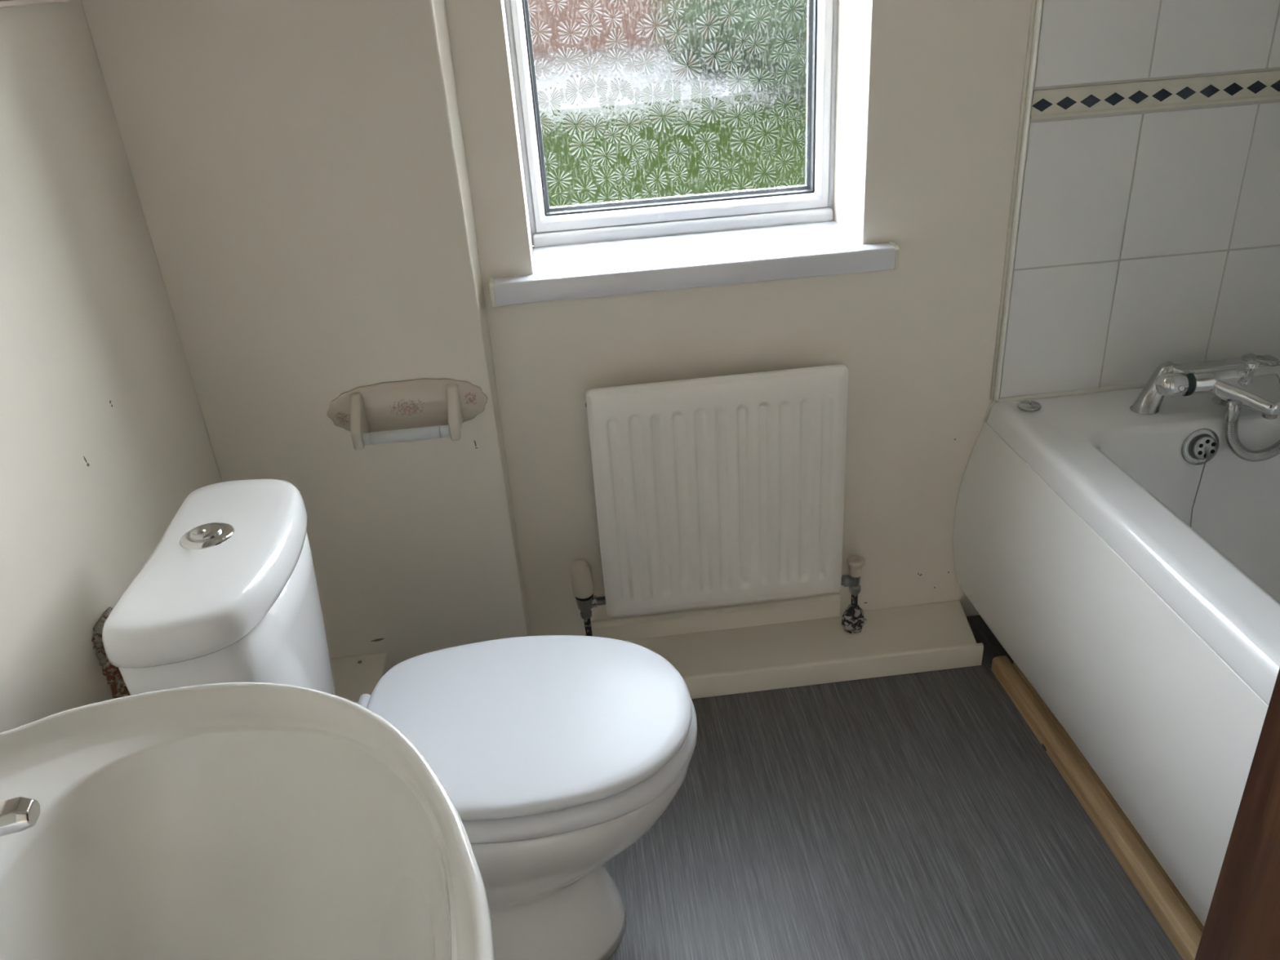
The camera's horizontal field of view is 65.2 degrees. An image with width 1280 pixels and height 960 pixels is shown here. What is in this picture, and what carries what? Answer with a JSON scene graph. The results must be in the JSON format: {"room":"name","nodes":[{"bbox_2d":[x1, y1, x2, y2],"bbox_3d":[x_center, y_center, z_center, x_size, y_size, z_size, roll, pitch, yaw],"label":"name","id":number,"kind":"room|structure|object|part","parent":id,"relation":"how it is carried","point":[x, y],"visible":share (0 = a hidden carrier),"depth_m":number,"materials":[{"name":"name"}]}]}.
{"room":"bathroom","nodes":[
{"label":"bathroom","id":0,"kind":"room"},
{"bbox_2d":[0,0,222,732],"bbox_3d":[-0.751,-0.224,0.747,0.120,2.350,2.250,-6,28,-3],"label":"wall","id":1,"kind":"structure","parent":0,"point":[104,437],"depth_m":1.26,"materials":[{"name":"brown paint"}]},
{"bbox_2d":[0,0,79,7],"bbox_3d":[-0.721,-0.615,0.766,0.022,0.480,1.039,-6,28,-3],"label":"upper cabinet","id":2,"kind":"object","parent":1,"relation":"attached to","point":[3,3],"visible":1,"depth_m":1.19,"materials":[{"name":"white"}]},
{"bbox_2d":[91,606,129,698],"bbox_3d":[-0.620,0.268,1.298,0.104,0.232,0.052,-6,28,-3],"label":"pipe","id":3,"kind":"object","parent":1,"relation":"attached to","point":[113,676],"visible":0.09,"depth_m":1.25,"materials":[{"name":"metal"}]},
{"bbox_2d":[330,652,391,702],"bbox_3d":[-0.576,0.456,1.831,0.215,0.120,0.270,-6,28,-3],"label":"baseboard","id":4,"kind":"structure","parent":1,"relation":"attached to","point":[355,676],"depth_m":1.87,"materials":[{"name":"beige paint"}]},
{"bbox_2d":[80,0,530,668],"bbox_3d":[-0.523,-0.619,1.468,0.499,2.350,0.060,-6,28,-3],"label":"wall","id":5,"kind":"structure","parent":0,"point":[299,170],"depth_m":1.58,"materials":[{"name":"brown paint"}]},
{"bbox_2d":[327,377,487,450],"bbox_3d":[-0.392,-0.109,1.671,0.271,0.094,0.073,-6,28,-3],"label":"toilet roll holder","id":6,"kind":"object","parent":5,"relation":"attached to","point":[426,408],"visible":1,"depth_m":1.68,"materials":[{"name":"beige ceramic"}]},
{"bbox_3d":[-0.471,-0.097,1.665,0.022,0.078,0.067,-6,28,-3],"label":"arm","id":7,"kind":"part","parent":6,"relation":"part of","materials":[{"name":"beige ceramic"}]},
{"bbox_3d":[-0.312,-0.113,1.675,0.022,0.078,0.067,-6,28,-3],"label":"arm","id":8,"kind":"part","parent":6,"relation":"part of","materials":[{"name":"beige ceramic"}]},
{"bbox_2d":[444,0,1031,635],"bbox_3d":[0.264,-0.785,1.674,2.120,2.350,0.300,-6,28,-3],"label":"wall","id":9,"kind":"structure","parent":0,"point":[929,92],"depth_m":1.75,"materials":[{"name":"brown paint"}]},
{"bbox_2d":[488,0,899,306],"bbox_3d":[0.043,-0.923,1.534,0.690,1.206,0.298,-6,28,-3],"label":"window","id":10,"kind":"structure","parent":9,"relation":"in","point":[666,144],"depth_m":1.77,"materials":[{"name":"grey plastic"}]},
{"bbox_3d":[0.041,-0.977,1.627,0.504,1.038,0.004,-6,28,-3],"label":"glass pane","id":11,"kind":"part","parent":10,"relation":"part of","materials":[{"name":"clear glass"}]},
{"bbox_3d":[0.043,-0.979,1.626,0.546,1.094,0.064,-6,28,-3],"label":"sash frame","id":12,"kind":"part","parent":10,"relation":"part of","materials":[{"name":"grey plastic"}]},
{"bbox_3d":[0.041,-0.994,1.626,0.566,1.168,0.070,-6,28,-3],"label":"frame","id":13,"kind":"part","parent":10,"relation":"part of","materials":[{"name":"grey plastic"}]},
{"bbox_3d":[0.085,-0.392,1.774,0.678,0.038,0.226,-6,28,-3],"label":"sill","id":14,"kind":"part","parent":10,"relation":"part of","materials":[{"name":"white plastic"}]},
{"bbox_2d":[569,364,866,635],"bbox_3d":[0.148,0.066,1.880,0.577,0.579,0.088,-6,28,-3],"label":"radiator","id":15,"kind":"object","parent":9,"relation":"attached to","point":[714,491],"visible":1,"depth_m":1.81,"materials":[{"name":"white metal"}]},
{"bbox_2d":[591,593,983,698],"bbox_3d":[0.231,0.330,1.986,0.892,0.095,0.161,-6,28,-3],"label":"pipe boxing","id":16,"kind":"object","parent":9,"relation":"attached to","point":[744,648],"depth_m":1.99,"materials":[{"name":"beige paint"}]},
{"bbox_2d":[989,0,1036,399],"bbox_3d":[0.599,-0.970,1.444,0.006,1.853,0.004,-6,28,-3],"label":"trim","id":17,"kind":"structure","parent":9,"relation":"attached to","point":[1033,2],"depth_m":1.70,"materials":[{"name":"beige paint"}]},
{"bbox_2d":[603,614,1182,959],"bbox_3d":[0.446,0.770,1.327,2.360,0.100,2.370,-6,28,-3],"label":"floor","id":18,"kind":"structure","parent":0,"point":[921,815],"depth_m":1.59,"materials":[{"name":"grey laminate"}]},
{"bbox_2d":[0,682,494,959],"bbox_3d":[-0.315,0.647,0.644,0.554,0.850,0.548,-6,28,-3],"label":"basin","id":19,"kind":"object","parent":18,"relation":"on","point":[223,820],"visible":0.98,"depth_m":0.65,"materials":[{"name":"white ceramic"}]},
{"bbox_2d":[0,796,39,836],"bbox_3d":[-0.423,0.193,0.510,0.206,0.121,0.054,-6,28,-3],"label":"tap","id":20,"kind":"object","parent":19,"relation":"on","point":[18,814],"visible":1,"depth_m":0.53,"materials":[{"name":"silver metal"}]},
{"bbox_2d":[102,478,697,959],"bbox_3d":[-0.292,0.361,1.334,0.738,0.711,0.366,-6,28,-3],"label":"toilet","id":21,"kind":"object","parent":18,"relation":"on","point":[554,755],"visible":0.67,"depth_m":1.24,"materials":[{"name":"white glazed ceramic"},{"name":"white plastic"},{"name":"chrome"}]},
{"bbox_3d":[-0.493,0.091,1.179,0.166,0.044,0.354,-6,28,-3],"label":"cistern lid","id":22,"kind":"part","parent":21,"relation":"part of","materials":[{"name":"white ceramic"}]},
{"bbox_3d":[-0.150,0.308,1.315,0.436,0.022,0.341,-6,28,-3],"label":"lid","id":23,"kind":"part","parent":21,"relation":"part of","materials":[{"name":"white plastic"}]},
{"bbox_3d":[-0.148,0.334,1.329,0.447,0.030,0.352,-6,28,-3],"label":"seat","id":24,"kind":"part","parent":21,"relation":"part of","materials":[{"name":"white plastic"}]},
{"bbox_2d":[991,655,1204,959],"bbox_3d":[0.781,0.701,1.269,0.044,0.034,1.524,-6,28,-3],"label":"batten","id":25,"kind":"object","parent":18,"relation":"on","point":[1172,912],"visible":0.96,"depth_m":1.58,"materials":[{"name":"brown wood"}]},
{"bbox_2d":[953,382,1279,926],"bbox_3d":[1.090,0.398,1.235,0.772,0.445,1.720,-6,28,-3],"label":"bathtub","id":26,"kind":"object","parent":18,"relation":"on","point":[1126,562],"visible":0.97,"depth_m":1.54,"materials":[{"name":"white plastic"}]},
{"bbox_2d":[1017,400,1041,411],"bbox_3d":[0.714,-0.138,1.832,0.041,0.011,0.041,-6,28,-3],"label":"plug","id":27,"kind":"object","parent":26,"relation":"on","point":[1027,406],"visible":1,"depth_m":1.83,"materials":[{"name":"grey metal"}]},
{"bbox_3d":[1.009,0.127,1.771,0.008,0.351,0.132,-7,28,-5],"label":"plug chain","id":28,"kind":"part","parent":26,"relation":"part of","materials":[{"name":"silver metal"}]},
{"bbox_3d":[0.986,-0.057,1.756,0.068,0.067,0.021,-6,28,-3],"label":"overflow plate","id":29,"kind":"part","parent":26,"relation":"part of","materials":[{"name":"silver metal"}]},
{"bbox_2d":[1129,353,1279,461],"bbox_3d":[1.072,-0.187,1.744,0.362,0.284,0.179,-11,28,-12],"label":"mixer tap","id":30,"kind":"object","parent":26,"relation":"attached to","point":[1251,380],"visible":1,"depth_m":1.73,"materials":[{"name":"grey metal"}]},
{"bbox_3d":[0.926,-0.167,1.745,0.044,0.043,0.043,-6,28,-3],"label":"temperature handle","id":31,"kind":"part","parent":30,"relation":"part of","materials":[{"name":"silver metal"}]},
{"bbox_3d":[1.036,-0.203,1.762,0.170,0.012,0.034,-6,28,-3],"label":"plate","id":32,"kind":"part","parent":30,"relation":"part of","materials":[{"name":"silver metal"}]},
{"bbox_3d":[1.055,-0.148,1.712,0.128,0.046,0.094,-6,28,-3],"label":"spout","id":33,"kind":"part","parent":30,"relation":"part of","materials":[{"name":"silver metal"}]},
{"bbox_3d":[1.054,-0.192,1.724,0.020,0.024,0.020,-6,28,-3],"label":"diverter knob","id":34,"kind":"part","parent":30,"relation":"part of","materials":[{"name":"silver metal"}]},
{"bbox_2d":[1194,667,1279,959],"bbox_3d":[0.614,0.063,0.398,0.040,1.970,0.800,-6,28,-3],"label":"door","id":35,"kind":"structure","parent":18,"relation":"on","point":[1242,922],"depth_m":0.96,"materials":[{"name":"brown wood"}]},
{"bbox_2d":[999,0,1279,398],"bbox_3d":[0.965,-0.980,1.475,0.711,1.910,0.012,-6,28,-3],"label":"tiled wall","id":36,"kind":"structure","parent":0,"point":[1148,232],"depth_m":1.72,"materials":[{"name":"white tile"}]}
]}

